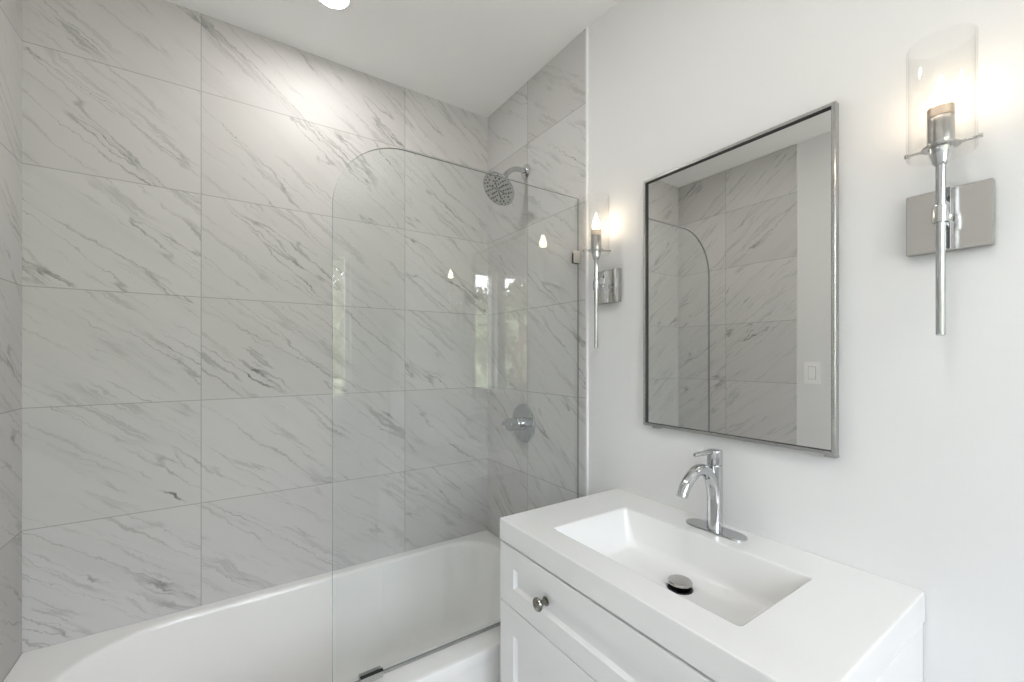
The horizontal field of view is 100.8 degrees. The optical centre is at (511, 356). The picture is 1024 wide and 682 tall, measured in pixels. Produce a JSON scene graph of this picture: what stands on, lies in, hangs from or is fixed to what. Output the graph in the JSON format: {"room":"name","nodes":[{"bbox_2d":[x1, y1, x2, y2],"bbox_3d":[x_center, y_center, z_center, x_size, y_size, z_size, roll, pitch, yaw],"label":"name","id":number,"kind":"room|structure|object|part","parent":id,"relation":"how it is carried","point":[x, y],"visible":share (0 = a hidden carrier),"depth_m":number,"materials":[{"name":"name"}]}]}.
{"room":"bathroom","nodes":[
{"label":"bathroom","id":0,"kind":"room"},
{"bbox_2d":[0,0,21,681],"bbox_3d":[-0.676,0.089,0.040,0.120,2.482,2.900,0,0,-34],"label":"wall","id":1,"kind":"structure","parent":0,"point":[10,10],"depth_m":1.13,"materials":[{"name":"white stone"}]},
{"bbox_2d":[22,0,486,653],"bbox_3d":[-0.777,0.089,1.660,1.522,2.482,0.100,0,0,-34],"label":"wall","id":2,"kind":"structure","parent":0,"point":[182,167],"depth_m":1.45,"materials":[{"name":"stone"}]},
{"bbox_2d":[166,0,617,117],"bbox_3d":[0.035,-1.202,0.459,1.768,0.100,3.040,0,0,-34],"label":"ceiling","id":3,"kind":"structure","parent":0,"point":[473,56],"depth_m":1.51,"materials":[{"name":"white paint"}]},
{"bbox_2d":[317,0,352,10],"bbox_3d":[-0.571,-1.149,1.347,0.123,0.006,0.123,0,0,-34],"label":"recessed light","id":4,"kind":"object","parent":3,"relation":"in","point":[336,5],"visible":1,"depth_m":1.38,"materials":[{"name":"white"}]},
{"bbox_2d":[487,0,1023,681],"bbox_3d":[0.688,0.089,0.959,0.126,2.482,2.900,0,0,-34],"label":"wall","id":5,"kind":"structure","parent":0,"point":[924,491],"depth_m":0.88,"materials":[{"name":"white paint"}]},
{"bbox_2d":[483,164,529,205],"bbox_3d":[-0.018,-0.713,1.724,0.192,0.188,0.145,0,0,-34],"label":"shower","id":6,"kind":"object","parent":5,"relation":"attached to","point":[500,191],"visible":0.99,"depth_m":1.71,"materials":[{"name":"silver metal"}]},
{"bbox_3d":[0.005,-0.754,1.745,0.112,0.070,0.021,0,0,-34],"label":"arm","id":7,"kind":"part","parent":6,"relation":"part of","materials":[{"name":"silver metal"}]},
{"bbox_2d":[502,404,534,442],"bbox_3d":[0.016,0.281,1.772,0.081,0.162,0.162,0,0,-34],"label":"shower valve","id":8,"kind":"object","parent":5,"relation":"attached to","point":[522,422],"visible":1,"depth_m":1.76,"materials":[{"name":"silver metal"}]},
{"bbox_3d":[-0.008,0.281,1.776,0.045,0.053,0.085,0,0,-34],"label":"handle","id":9,"kind":"part","parent":8,"relation":"part of","materials":[{"name":"silver metal"}]},
{"bbox_2d":[586,27,587,495],"bbox_3d":[0.263,0.089,1.482,0.008,2.482,0.005,0,0,-34],"label":"trim","id":10,"kind":"structure","parent":5,"relation":"attached to","point":[586,27],"depth_m":1.48,"materials":[{"name":"white"}]},
{"bbox_2d":[582,195,620,347],"bbox_3d":[0.279,-0.273,1.373,0.102,0.489,0.107,0,0,-34],"label":"wall sconce","id":11,"kind":"object","parent":5,"relation":"attached to","point":[606,283],"visible":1,"depth_m":1.36,"materials":[{"name":"silver metal"}]},
{"bbox_3d":[0.272,-0.176,1.368,0.013,0.296,0.013,0,0,-34],"label":"stem","id":12,"kind":"part","parent":11,"relation":"part of","materials":[{"name":"silver metal"}]},
{"bbox_3d":[0.272,-0.437,1.368,0.024,0.054,0.024,0,0,-34],"label":"bulb","id":13,"kind":"part","parent":11,"relation":"part of","materials":[{"name":"beige glass"}]},
{"bbox_2d":[591,229,601,247],"bbox_3d":[0.272,-0.380,1.368,0.034,0.059,0.034,0,0,-34],"label":"socket","id":14,"kind":"object","parent":11,"relation":"attached to","point":[596,238],"depth_m":1.35,"materials":[{"name":"silver metal"}]},
{"bbox_3d":[0.286,-0.237,1.378,0.030,0.042,0.017,0,0,-34],"label":"arm","id":15,"kind":"part","parent":11,"relation":"part of","materials":[{"name":"silver metal"}]},
{"bbox_3d":[0.314,-0.230,1.396,0.018,0.107,0.107,0,0,-34],"label":"plate","id":16,"kind":"part","parent":11,"relation":"part of","materials":[{"name":"silver metal"}]},
{"bbox_2d":[643,101,839,457],"bbox_3d":[0.533,-0.158,1.069,0.020,0.731,0.482,0,0,-34],"label":"wall mirror","id":17,"kind":"object","parent":5,"relation":"attached to","point":[741,238],"visible":1,"depth_m":1.02,"materials":[{"name":"silver metal"}]},
{"bbox_2d":[904,32,994,335],"bbox_3d":[0.724,-0.280,0.713,0.102,0.489,0.107,0,0,-34],"label":"wall sconce","id":18,"kind":"object","parent":5,"relation":"attached to","point":[943,220],"visible":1,"depth_m":0.71,"materials":[{"name":"silver metal"}]},
{"bbox_3d":[0.716,-0.183,0.708,0.013,0.296,0.013,0,0,-34],"label":"stem","id":19,"kind":"part","parent":18,"relation":"part of","materials":[{"name":"silver metal"}]},
{"bbox_2d":[926,102,954,144],"bbox_3d":[0.716,-0.387,0.708,0.034,0.059,0.034,0,0,-34],"label":"socket","id":20,"kind":"object","parent":18,"relation":"attached to","point":[940,125],"depth_m":0.70,"materials":[{"name":"silver metal"}]},
{"bbox_3d":[0.716,-0.444,0.708,0.024,0.054,0.024,0,0,-34],"label":"bulb","id":21,"kind":"part","parent":18,"relation":"part of","materials":[{"name":"beige glass"}]},
{"bbox_3d":[0.731,-0.244,0.718,0.030,0.042,0.017,0,0,-34],"label":"arm","id":22,"kind":"part","parent":18,"relation":"part of","materials":[{"name":"silver metal"}]},
{"bbox_3d":[0.758,-0.237,0.736,0.018,0.107,0.107,0,0,-34],"label":"plate","id":23,"kind":"part","parent":18,"relation":"part of","materials":[{"name":"silver metal"}]},
{"bbox_3d":[0.035,1.380,0.459,1.768,0.100,3.040,0,0,-34],"label":"floor","id":24,"kind":"structure","parent":0,"visible":0},
{"bbox_2d":[3,530,500,681],"bbox_3d":[-0.550,1.080,1.323,1.520,0.492,0.711,0,0,-34],"label":"bathtub","id":25,"kind":"object","parent":24,"relation":"on","point":[388,611],"visible":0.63,"depth_m":1.52,"materials":[{"name":"white ceramic"}]},
{"bbox_2d":[332,148,579,681],"bbox_3d":[-0.104,0.138,1.282,0.824,1.401,0.028,0,0,-34],"label":"screen","id":26,"kind":"object","parent":25,"relation":"on","point":[371,675],"visible":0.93,"depth_m":1.20,"materials":[{"name":"clear glass"}]},
{"bbox_2d":[500,540,922,681],"bbox_3d":[0.344,0.904,0.934,0.481,0.850,0.724,0,0,-34],"label":"vanity cabinet","id":27,"kind":"object","parent":24,"relation":"on","point":[551,631],"visible":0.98,"depth_m":0.89,"materials":[{"name":"white paint"}]},
{"bbox_3d":[0.065,0.559,0.962,0.031,0.031,0.031,0,0,-34],"label":"knob","id":28,"kind":"part","parent":27,"relation":"part of","materials":[{"name":"silver metal"}]},
{"bbox_3d":[0.077,0.929,0.973,0.020,0.585,0.360,0,0,-34],"label":"door","id":29,"kind":"part","parent":27,"relation":"part of","materials":[{"name":"white paint"}]},
{"bbox_3d":[0.178,0.559,0.823,0.020,0.149,0.722,0,0,-34],"label":"drawer","id":30,"kind":"part","parent":27,"relation":"part of","materials":[{"name":"white paint"}]},
{"bbox_2d":[500,488,924,681],"bbox_3d":[0.357,0.486,0.942,0.452,0.124,0.729,0,0,-34],"label":"sink","id":31,"kind":"object","parent":27,"relation":"in","point":[758,608],"visible":1,"depth_m":0.81,"materials":[{"name":"white ceramic"}]},
{"bbox_2d":[677,448,747,541],"bbox_3d":[0.449,0.324,1.004,0.170,0.199,0.149,0,0,-34],"label":"faucet","id":32,"kind":"object","parent":31,"relation":"on","point":[712,473],"visible":1,"depth_m":1.02,"materials":[{"name":"silver metal"}]},
{"bbox_3d":[0.443,0.300,1.002,0.152,0.092,0.031,0,0,-34],"label":"spout","id":33,"kind":"part","parent":32,"relation":"part of","materials":[{"name":"silver metal"}]},
{"bbox_3d":[0.470,0.244,1.020,0.101,0.038,0.036,0,0,-34],"label":"lever","id":34,"kind":"part","parent":32,"relation":"part of","materials":[{"name":"silver metal"}]},
{"bbox_3d":[0.497,0.421,1.037,0.053,0.004,0.149,0,0,-34],"label":"plate","id":35,"kind":"part","parent":32,"relation":"part of","materials":[{"name":"silver metal"}]}
]}

